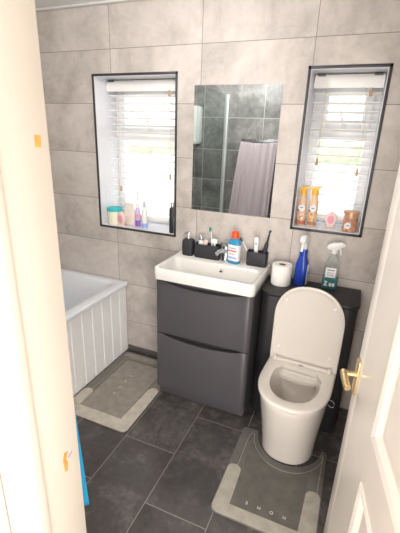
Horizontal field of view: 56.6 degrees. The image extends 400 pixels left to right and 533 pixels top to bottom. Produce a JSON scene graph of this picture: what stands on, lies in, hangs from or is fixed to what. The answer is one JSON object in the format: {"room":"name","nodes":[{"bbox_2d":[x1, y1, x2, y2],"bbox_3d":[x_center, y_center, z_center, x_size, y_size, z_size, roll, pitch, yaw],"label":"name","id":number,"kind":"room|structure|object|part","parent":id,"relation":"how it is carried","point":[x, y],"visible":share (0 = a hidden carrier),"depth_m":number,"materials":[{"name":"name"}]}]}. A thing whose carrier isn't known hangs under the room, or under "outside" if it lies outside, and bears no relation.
{"room":"bathroom","nodes":[
{"label":"bathroom","id":0,"kind":"room"},
{"bbox_2d":[35,0,103,7],"bbox_3d":[-0.264,-1.275,1.317,2.760,0.100,2.000,10,21,21],"label":"ceiling","id":1,"kind":"structure","parent":0,"point":[38,3],"depth_m":2.18,"materials":[{"name":"white paint"}]},
{"bbox_2d":[73,349,347,532],"bbox_3d":[-0.344,0.971,2.115,2.760,0.100,2.000,10,21,21],"label":"floor","id":2,"kind":"structure","parent":0,"point":[163,474],"depth_m":1.88,"materials":[{"name":"tile"}]},
{"bbox_2d":[61,268,127,395],"bbox_3d":[-1.132,0.558,2.201,0.908,0.565,1.591,10,21,21],"label":"bathtub","id":3,"kind":"object","parent":2,"relation":"on","point":[95,305],"visible":0.45,"depth_m":2.54,"materials":[{"name":"white plastic"}]},
{"bbox_2d":[61,268,127,322],"bbox_3d":[-1.129,0.481,2.173,0.908,0.401,1.591,10,21,21],"label":"tub","id":4,"kind":"object","parent":3,"relation":"in","point":[88,298],"depth_m":2.67,"materials":[{"name":"white plastic"}]},
{"bbox_2d":[73,352,160,432],"bbox_3d":[-0.491,0.788,2.453,0.459,0.007,0.707,10,21,21],"label":"bath mat","id":5,"kind":"object","parent":2,"relation":"on","point":[116,398],"visible":0.85,"depth_m":2.38,"materials":[{"name":"grey fabric"}]},
{"bbox_2d":[157,277,268,415],"bbox_3d":[0.066,0.435,2.327,0.581,0.794,0.367,10,21,21],"label":"vanity unit","id":6,"kind":"object","parent":2,"relation":"on","point":[207,339],"visible":0.91,"depth_m":2.15,"materials":[{"name":"grey wood"}]},
{"bbox_3d":[-0.004,0.616,2.227,0.581,0.381,0.030,10,21,21],"label":"drawer","id":7,"kind":"part","parent":6,"relation":"part of","materials":[{"name":"grey wood"}]},
{"bbox_3d":[0.008,0.272,2.105,0.581,0.337,0.030,10,21,21],"label":"drawer","id":8,"kind":"part","parent":6,"relation":"part of","materials":[{"name":"grey wood"}]},
{"bbox_2d":[154,251,270,296],"bbox_3d":[0.079,0.046,2.177,0.594,0.110,0.393,10,21,21],"label":"basin","id":9,"kind":"object","parent":6,"relation":"on","point":[241,279],"visible":0.93,"depth_m":2.12,"materials":[{"name":"white ceramic"}]},
{"bbox_2d":[182,231,194,255],"bbox_3d":[-0.070,-0.145,2.313,0.072,0.147,0.062,10,21,21],"label":"soap dispenser","id":10,"kind":"object","parent":9,"relation":"on","point":[188,244],"visible":0.96,"depth_m":2.29,"materials":[{"name":"black plastic"}]},
{"bbox_2d":[194,241,221,260],"bbox_3d":[0.048,-0.096,2.275,0.162,0.088,0.060,10,21,21],"label":"caddy","id":11,"kind":"object","parent":9,"relation":"on","point":[208,251],"visible":0.89,"depth_m":2.25,"materials":[{"name":"black plastic"}]},
{"bbox_2d":[199,235,203,244],"bbox_3d":[0.007,-0.129,2.281,0.032,0.131,0.032,10,21,21],"label":"toiletry bottle","id":12,"kind":"object","parent":11,"relation":"in","point":[201,241],"visible":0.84,"depth_m":2.26,"materials":[{"name":"white plastic"}]},
{"bbox_2d":[209,227,212,245],"bbox_3d":[0.069,-0.148,2.255,0.034,0.183,0.018,10,21,21],"label":"toothbrush","id":13,"kind":"object","parent":11,"relation":"in","point":[210,228],"visible":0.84,"depth_m":2.24,"materials":[{"name":"white plastic"}]},
{"bbox_2d":[212,239,217,245],"bbox_3d":[0.086,-0.110,2.248,0.036,0.118,0.020,10,21,21],"label":"razor","id":14,"kind":"object","parent":11,"relation":"in","point":[214,241],"visible":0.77,"depth_m":2.22,"materials":[{"name":"white plastic"}]},
{"bbox_2d":[215,242,227,261],"bbox_3d":[0.137,-0.086,2.203,0.050,0.124,0.121,13,22,29],"label":"tap","id":15,"kind":"object","parent":9,"relation":"on","point":[224,250],"visible":0.86,"depth_m":2.21,"materials":[{"name":"silver metal"}]},
{"bbox_3d":[0.124,-0.086,2.192,0.032,0.037,0.091,18,25,38],"label":"spout","id":16,"kind":"part","parent":15,"relation":"part of","materials":[{"name":"silver metal"}]},
{"bbox_2d":[227,231,240,264],"bbox_3d":[0.203,-0.112,2.179,0.078,0.193,0.050,16,24,34],"label":"mouthwash bottle","id":17,"kind":"object","parent":9,"relation":"on","point":[234,245],"visible":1,"depth_m":2.16,"materials":[{"name":"blue plastic"}]},
{"bbox_2d":[246,249,268,267],"bbox_3d":[0.335,-0.047,2.172,0.120,0.085,0.060,10,21,21],"label":"toothbrush holder","id":18,"kind":"object","parent":9,"relation":"on","point":[258,259],"visible":0.98,"depth_m":2.15,"materials":[{"name":"black plastic"}]},
{"bbox_2d":[254,237,258,252],"bbox_3d":[0.327,-0.093,2.165,0.028,0.162,0.015,8,20,21],"label":"stick","id":19,"kind":"object","parent":18,"relation":"in","point":[256,239],"visible":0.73,"depth_m":2.15,"materials":[{"name":"white plastic"}]},
{"bbox_2d":[262,230,271,253],"bbox_3d":[0.375,-0.108,2.133,0.054,0.211,0.027,12,22,26],"label":"electric toothbrush","id":20,"kind":"object","parent":18,"relation":"in","point":[266,244],"visible":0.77,"depth_m":2.12,"materials":[{"name":"black plastic"}]},
{"bbox_3d":[0.370,-0.074,2.147,0.027,0.135,0.027,19,24,17],"label":"handle","id":21,"kind":"part","parent":20,"relation":"part of","materials":[{"name":"black plastic"}]},
{"bbox_2d":[211,427,326,532],"bbox_3d":[0.358,1.043,1.823,0.460,0.007,0.557,10,21,21],"label":"rug","id":22,"kind":"object","parent":2,"relation":"on","point":[260,493],"visible":1,"depth_m":1.75,"materials":[{"name":"grey fabric"}]},
{"bbox_2d":[258,287,344,464],"bbox_3d":[0.482,0.577,1.847,0.381,0.876,0.411,11,21,24],"label":"toilet","id":23,"kind":"object","parent":2,"relation":"on","point":[296,382],"visible":1,"depth_m":1.91,"materials":[{"name":"ceramic"}]},
{"bbox_3d":[0.471,0.594,1.859,0.358,0.022,0.411,11,21,24],"label":"seat","id":24,"kind":"part","parent":23,"relation":"part of","materials":[{"name":"white plastic"}]},
{"bbox_3d":[0.563,0.319,1.945,0.358,0.450,0.017,11,21,24],"label":"lid","id":25,"kind":"part","parent":23,"relation":"part of","materials":[{"name":"white plastic"}]},
{"bbox_2d":[251,275,360,432],"bbox_3d":[0.596,0.505,2.174,0.512,0.799,0.269,10,21,21],"label":"toilet cistern","id":26,"kind":"object","parent":2,"relation":"on","point":[349,299],"visible":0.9,"depth_m":2.05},
{"bbox_2d":[271,261,292,286],"bbox_3d":[0.461,0.041,2.100,0.112,0.116,0.112,10,21,21],"label":"toilet roll","id":27,"kind":"object","parent":26,"relation":"on","point":[281,273],"visible":1,"depth_m":2.06,"materials":[{"name":"paper"}]},
{"bbox_2d":[293,234,309,286],"bbox_3d":[0.566,-0.033,2.053,0.071,0.292,0.084,15,23,32],"label":"spray bottle","id":28,"kind":"object","parent":26,"relation":"on","point":[301,271],"visible":1,"depth_m":2.04,"materials":[{"name":"blue plastic"}]},
{"bbox_2d":[261,275,360,310],"bbox_3d":[0.609,0.139,2.043,0.512,0.021,0.269,10,21,21],"label":"countertop","id":29,"kind":"structure","parent":26,"relation":"on","point":[349,299],"depth_m":2.02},
{"bbox_2d":[321,242,345,289],"bbox_3d":[0.726,-0.005,2.028,0.093,0.268,0.059,9,21,18],"label":"spray bottle","id":30,"kind":"object","parent":26,"relation":"on","point":[329,281],"visible":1,"depth_m":2.02,"materials":[{"name":"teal plastic"}]},
{"bbox_2d":[36,0,399,409],"bbox_3d":[0.025,-0.402,2.453,2.560,2.285,0.310,10,21,21],"label":"wall","id":31,"kind":"structure","parent":0,"point":[208,42],"depth_m":2.11,"materials":[{"name":"grey tile"}]},
{"bbox_2d":[36,0,142,11],"bbox_3d":[-0.004,-1.421,1.922,2.560,0.012,0.034,10,21,21],"label":"trim","id":32,"kind":"structure","parent":31,"relation":"attached to","point":[105,2],"depth_m":2.18,"materials":[{"name":"white paint"}]},
{"bbox_2d":[94,74,174,234],"bbox_3d":[-0.356,-0.743,2.508,0.576,0.948,0.309,10,21,21],"label":"window recess","id":33,"kind":"structure","parent":31,"relation":"attached to","point":[106,157],"depth_m":2.53,"materials":[{"name":"white paint"}]},
{"bbox_2d":[107,206,122,224],"bbox_3d":[-0.602,-0.364,2.634,0.108,0.120,0.108,10,21,21],"label":"tub","id":34,"kind":"object","parent":33,"relation":"on","point":[113,211],"visible":0.93,"depth_m":2.59,"materials":[{"name":"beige plastic"}]},
{"bbox_3d":[-0.601,-0.408,2.619,0.108,0.026,0.108,10,21,21],"label":"lid","id":35,"kind":"part","parent":34,"relation":"part of","materials":[{"name":"teal plastic"}]},
{"bbox_2d":[117,212,125,226],"bbox_3d":[-0.545,-0.330,2.574,0.064,0.100,0.029,15,23,31],"label":"air freshener","id":36,"kind":"object","parent":33,"relation":"on","point":[121,219],"visible":1,"depth_m":2.56,"materials":[{"name":"pink plastic"}]},
{"bbox_2d":[124,202,134,224],"bbox_3d":[-0.495,-0.374,2.625,0.088,0.152,0.042,12,22,26],"label":"packet","id":37,"kind":"object","parent":33,"relation":"on","point":[129,211],"visible":0.81,"depth_m":2.61,"materials":[{"name":"beige plastic"}]},
{"bbox_2d":[135,190,140,226],"bbox_3d":[-0.428,-0.398,2.553,0.038,0.250,0.038,10,21,21],"label":"slim bottle","id":38,"kind":"object","parent":33,"relation":"on","point":[137,211],"visible":1,"depth_m":2.55,"materials":[{"name":"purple plastic"}]},
{"bbox_2d":[142,201,147,228],"bbox_3d":[-0.378,-0.352,2.529,0.040,0.184,0.040,10,21,21],"label":"slim bottle","id":39,"kind":"object","parent":33,"relation":"on","point":[144,209],"visible":1,"depth_m":2.52,"materials":[{"name":"white plastic"}]},
{"bbox_2d":[169,202,173,232],"bbox_3d":[-0.181,-0.319,2.430,0.040,0.200,0.040,10,21,21],"label":"bottle","id":40,"kind":"object","parent":33,"relation":"on","point":[171,209],"visible":0.82,"depth_m":2.42,"materials":[{"name":"black plastic"}]},
{"bbox_2d":[91,71,177,236],"bbox_3d":[-0.415,-0.698,2.376,0.598,0.970,0.016,10,21,21],"label":"trim","id":41,"kind":"structure","parent":31,"relation":"attached to","point":[169,72],"depth_m":2.33,"materials":[{"name":"black metal"}]},
{"bbox_2d":[128,344,156,356],"bbox_3d":[-0.351,0.655,2.795,0.438,0.040,0.012,10,21,21],"label":"baseboard","id":42,"kind":"structure","parent":31,"relation":"attached to","point":[131,347],"depth_m":2.82,"materials":[{"name":"tile"}]},
{"bbox_2d":[116,91,174,223],"bbox_3d":[-0.325,-0.767,2.579,0.564,0.936,0.096,10,21,21],"label":"window","id":43,"kind":"structure","parent":31,"relation":"in","point":[125,100],"depth_m":2.56,"materials":[{"name":"white plastic"}]},
{"bbox_2d":[106,79,174,220],"bbox_3d":[-0.362,-0.759,2.487,0.556,0.884,0.080,10,21,21],"label":"blind","id":44,"kind":"object","parent":43,"relation":"attached to","point":[127,85],"visible":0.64,"depth_m":2.43,"materials":[{"name":"white plastic"}]},
{"bbox_3d":[-0.358,-0.744,2.502,0.394,0.830,0.057,10,21,21],"label":"ladder cord","id":45,"kind":"part","parent":44,"relation":"part of","materials":[{"name":"white fabric"}]},
{"bbox_3d":[-0.372,-0.353,2.641,0.546,0.016,0.048,10,21,21],"label":"rail","id":46,"kind":"part","parent":44,"relation":"part of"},
{"bbox_3d":[-0.187,-0.838,2.345,0.002,0.493,0.002,10,21,21],"label":"pull cord","id":47,"kind":"part","parent":44,"relation":"part of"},
{"bbox_3d":[-0.319,-1.037,2.472,0.488,0.279,0.038,10,21,21],"label":"opening sash","id":48,"kind":"part","parent":43,"relation":"part of","materials":[{"name":"white plastic"}]},
{"bbox_3d":[-0.343,-0.955,2.478,0.052,0.098,0.018,10,21,21],"label":"handle","id":49,"kind":"part","parent":43,"relation":"part of","materials":[{"name":"white plastic"}]},
{"bbox_2d":[191,84,282,217],"bbox_3d":[0.188,-0.650,2.116,0.497,0.700,0.004,10,21,21],"label":"wall mirror","id":50,"kind":"object","parent":31,"relation":"attached to","point":[236,130],"visible":1,"depth_m":2.10,"materials":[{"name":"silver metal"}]},
{"bbox_2d":[293,67,389,234],"bbox_3d":[0.762,-0.621,2.050,0.359,0.807,0.309,10,21,21],"label":"trim","id":51,"kind":"structure","parent":31,"relation":"attached to","point":[320,225],"depth_m":1.99,"materials":[{"name":"white paint"}]},
{"bbox_2d":[296,186,310,224],"bbox_3d":[0.589,-0.351,2.125,0.055,0.224,0.052,10,21,21],"label":"spray bottle","id":52,"kind":"object","parent":51,"relation":"on","point":[302,204],"visible":1,"depth_m":2.11,"materials":[{"name":"orange plastic"}]},
{"bbox_2d":[307,186,321,225],"bbox_3d":[0.649,-0.345,2.112,0.055,0.224,0.052,10,21,21],"label":"spray bottle","id":53,"kind":"object","parent":51,"relation":"on","point":[313,206],"visible":1,"depth_m":2.10,"materials":[{"name":"orange plastic"}]},
{"bbox_2d":[325,212,336,227],"bbox_3d":[0.741,-0.266,2.103,0.063,0.088,0.029,10,21,21],"label":"air freshener","id":54,"kind":"object","parent":51,"relation":"on","point":[331,218],"visible":1,"depth_m":2.09,"materials":[{"name":"pink plastic"}]},
{"bbox_2d":[342,209,359,231],"bbox_3d":[0.823,-0.249,2.029,0.084,0.112,0.084,10,21,21],"label":"jar candle","id":55,"kind":"object","parent":51,"relation":"on","point":[350,221],"visible":1,"depth_m":2.00,"materials":[{"name":"orange glass"}]},
{"bbox_3d":[0.824,-0.284,2.017,0.084,0.038,0.084,10,21,21],"label":"lid","id":56,"kind":"part","parent":55,"relation":"part of","materials":[{"name":"orange metal"}]},
{"bbox_2d":[290,63,393,237],"bbox_3d":[0.704,-0.576,1.918,0.381,0.829,0.016,10,21,21],"label":"trim","id":57,"kind":"structure","parent":31,"relation":"attached to","point":[390,65],"depth_m":1.88,"materials":[{"name":"black metal"}]},
{"bbox_2d":[303,78,385,224],"bbox_3d":[0.794,-0.645,2.122,0.347,0.795,0.096,10,21,21],"label":"window","id":58,"kind":"structure","parent":31,"relation":"in","point":[374,117],"depth_m":2.07,"materials":[{"name":"white plastic"}]},
{"bbox_3d":[0.779,-0.803,2.030,0.052,0.098,0.018,10,21,21],"label":"handle","id":59,"kind":"part","parent":58,"relation":"part of","materials":[{"name":"white plastic"}]},
{"bbox_2d":[303,72,385,221],"bbox_3d":[0.757,-0.633,2.031,0.339,0.752,0.080,10,21,21],"label":"blind","id":60,"kind":"object","parent":58,"relation":"attached to","point":[377,80],"visible":0.9,"depth_m":1.97,"materials":[{"name":"white plastic"}]},
{"bbox_3d":[0.749,-0.290,2.163,0.329,0.016,0.048,10,21,21],"label":"rail","id":61,"kind":"part","parent":60,"relation":"part of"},
{"bbox_3d":[0.760,-0.618,2.046,0.217,0.698,0.057,10,21,21],"label":"ladder cord","id":62,"kind":"part","parent":60,"relation":"part of","materials":[{"name":"white fabric"}]},
{"bbox_3d":[0.798,-0.868,2.032,0.271,0.240,0.038,10,21,21],"label":"opening sash","id":63,"kind":"part","parent":58,"relation":"part of","materials":[{"name":"white plastic"}]},
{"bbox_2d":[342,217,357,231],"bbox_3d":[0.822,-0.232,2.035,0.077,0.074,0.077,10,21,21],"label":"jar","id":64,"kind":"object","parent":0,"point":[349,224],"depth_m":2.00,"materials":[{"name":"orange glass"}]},
{"bbox_3d":[-0.675,0.131,0.883,2.560,2.285,0.090,10,21,21],"label":"wall","id":65,"kind":"structure","parent":0,"visible":0},
{"bbox_2d":[0,0,86,532],"bbox_3d":[0.036,0.391,0.605,0.810,2.030,0.175,10,21,21],"label":"trim","id":66,"kind":"structure","parent":65,"relation":"attached to","point":[40,471],"depth_m":0.65,"materials":[{"name":"beige paint"}]},
{"bbox_2d":[323,163,399,532],"bbox_3d":[0.449,0.321,0.897,0.096,1.977,0.698,6,20,12],"label":"door","id":67,"kind":"structure","parent":65,"relation":"in","point":[365,495],"depth_m":1.02,"materials":[{"name":"white paint"}]},
{"bbox_3d":[0.488,0.372,1.216,0.052,0.027,0.091,6,20,12],"label":"lever","id":68,"kind":"part","parent":67,"relation":"part of","materials":[{"name":"gold metal"}]},
{"bbox_3d":[0.524,0.368,1.244,0.007,0.132,0.040,6,20,12],"label":"handle","id":69,"kind":"part","parent":67,"relation":"part of","materials":[{"name":"gold metal"}]},
{"bbox_3d":[0.418,0.884,0.995,0.017,0.469,0.309,6,20,12],"label":"panel","id":70,"kind":"part","parent":67,"relation":"part of","materials":[{"name":"white paint"}]},
{"bbox_3d":[0.449,0.034,0.693,0.017,1.014,0.309,6,20,12],"label":"panel","id":71,"kind":"part","parent":67,"relation":"part of","materials":[{"name":"white paint"}]},
{"bbox_3d":[-0.547,-0.257,0.773,0.610,0.037,0.047,10,21,21],"label":"hook rail","id":72,"kind":"object","parent":65,"relation":"attached to","visible":0},
{"bbox_2d":[74,406,88,505],"bbox_3d":[-0.408,0.225,0.918,0.213,0.969,0.074,10,21,21],"label":"hanging towel","id":73,"kind":"object","parent":72,"relation":"hanging from","point":[84,486],"visible":0.02,"depth_m":1.02,"materials":[{"name":"blue fabric"}]},
{"label":"outside","id":74,"kind":"structure","parent":0,"visible":0},
{"bbox_3d":[3.087,-1.007,8.918,18.000,0.100,13.670,10,21,21],"label":"ground","id":75,"kind":"structure","parent":74,"visible":0},
{"bbox_2d":[128,140,174,154],"bbox_3d":[-1.153,-1.769,7.724,4.719,1.849,0.719,10,21,21],"label":"hedge","id":76,"kind":"object","parent":75,"relation":"on","point":[130,142],"visible":0.02,"depth_m":7.10,"materials":[{"name":"green plant"}]},
{"bbox_2d":[128,153,359,215],"bbox_3d":[1.923,-0.862,5.973,18.000,1.520,0.200,10,21,21],"label":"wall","id":77,"kind":"structure","parent":75,"relation":"on","point":[328,167],"depth_m":6.71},
{"bbox_2d":[317,140,364,163],"bbox_3d":[2.991,-1.065,6.116,3.918,1.880,0.717,10,21,21],"label":"hedge","id":78,"kind":"object","parent":75,"relation":"on","point":[338,151],"visible":0.05,"depth_m":5.88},
{"bbox_3d":[-0.224,0.537,-0.212,2.400,2.285,1.710,10,21,21],"label":"wall","id":79,"kind":"structure","parent":0,"visible":0},
{"bbox_2d":[0,479,10,532],"bbox_3d":[-0.001,0.396,0.512,0.940,2.080,0.018,10,21,21],"label":"trim","id":80,"kind":"structure","parent":79,"relation":"attached to","point":[4,522],"depth_m":0.70,"materials":[{"name":"beige paint"}]}
]}

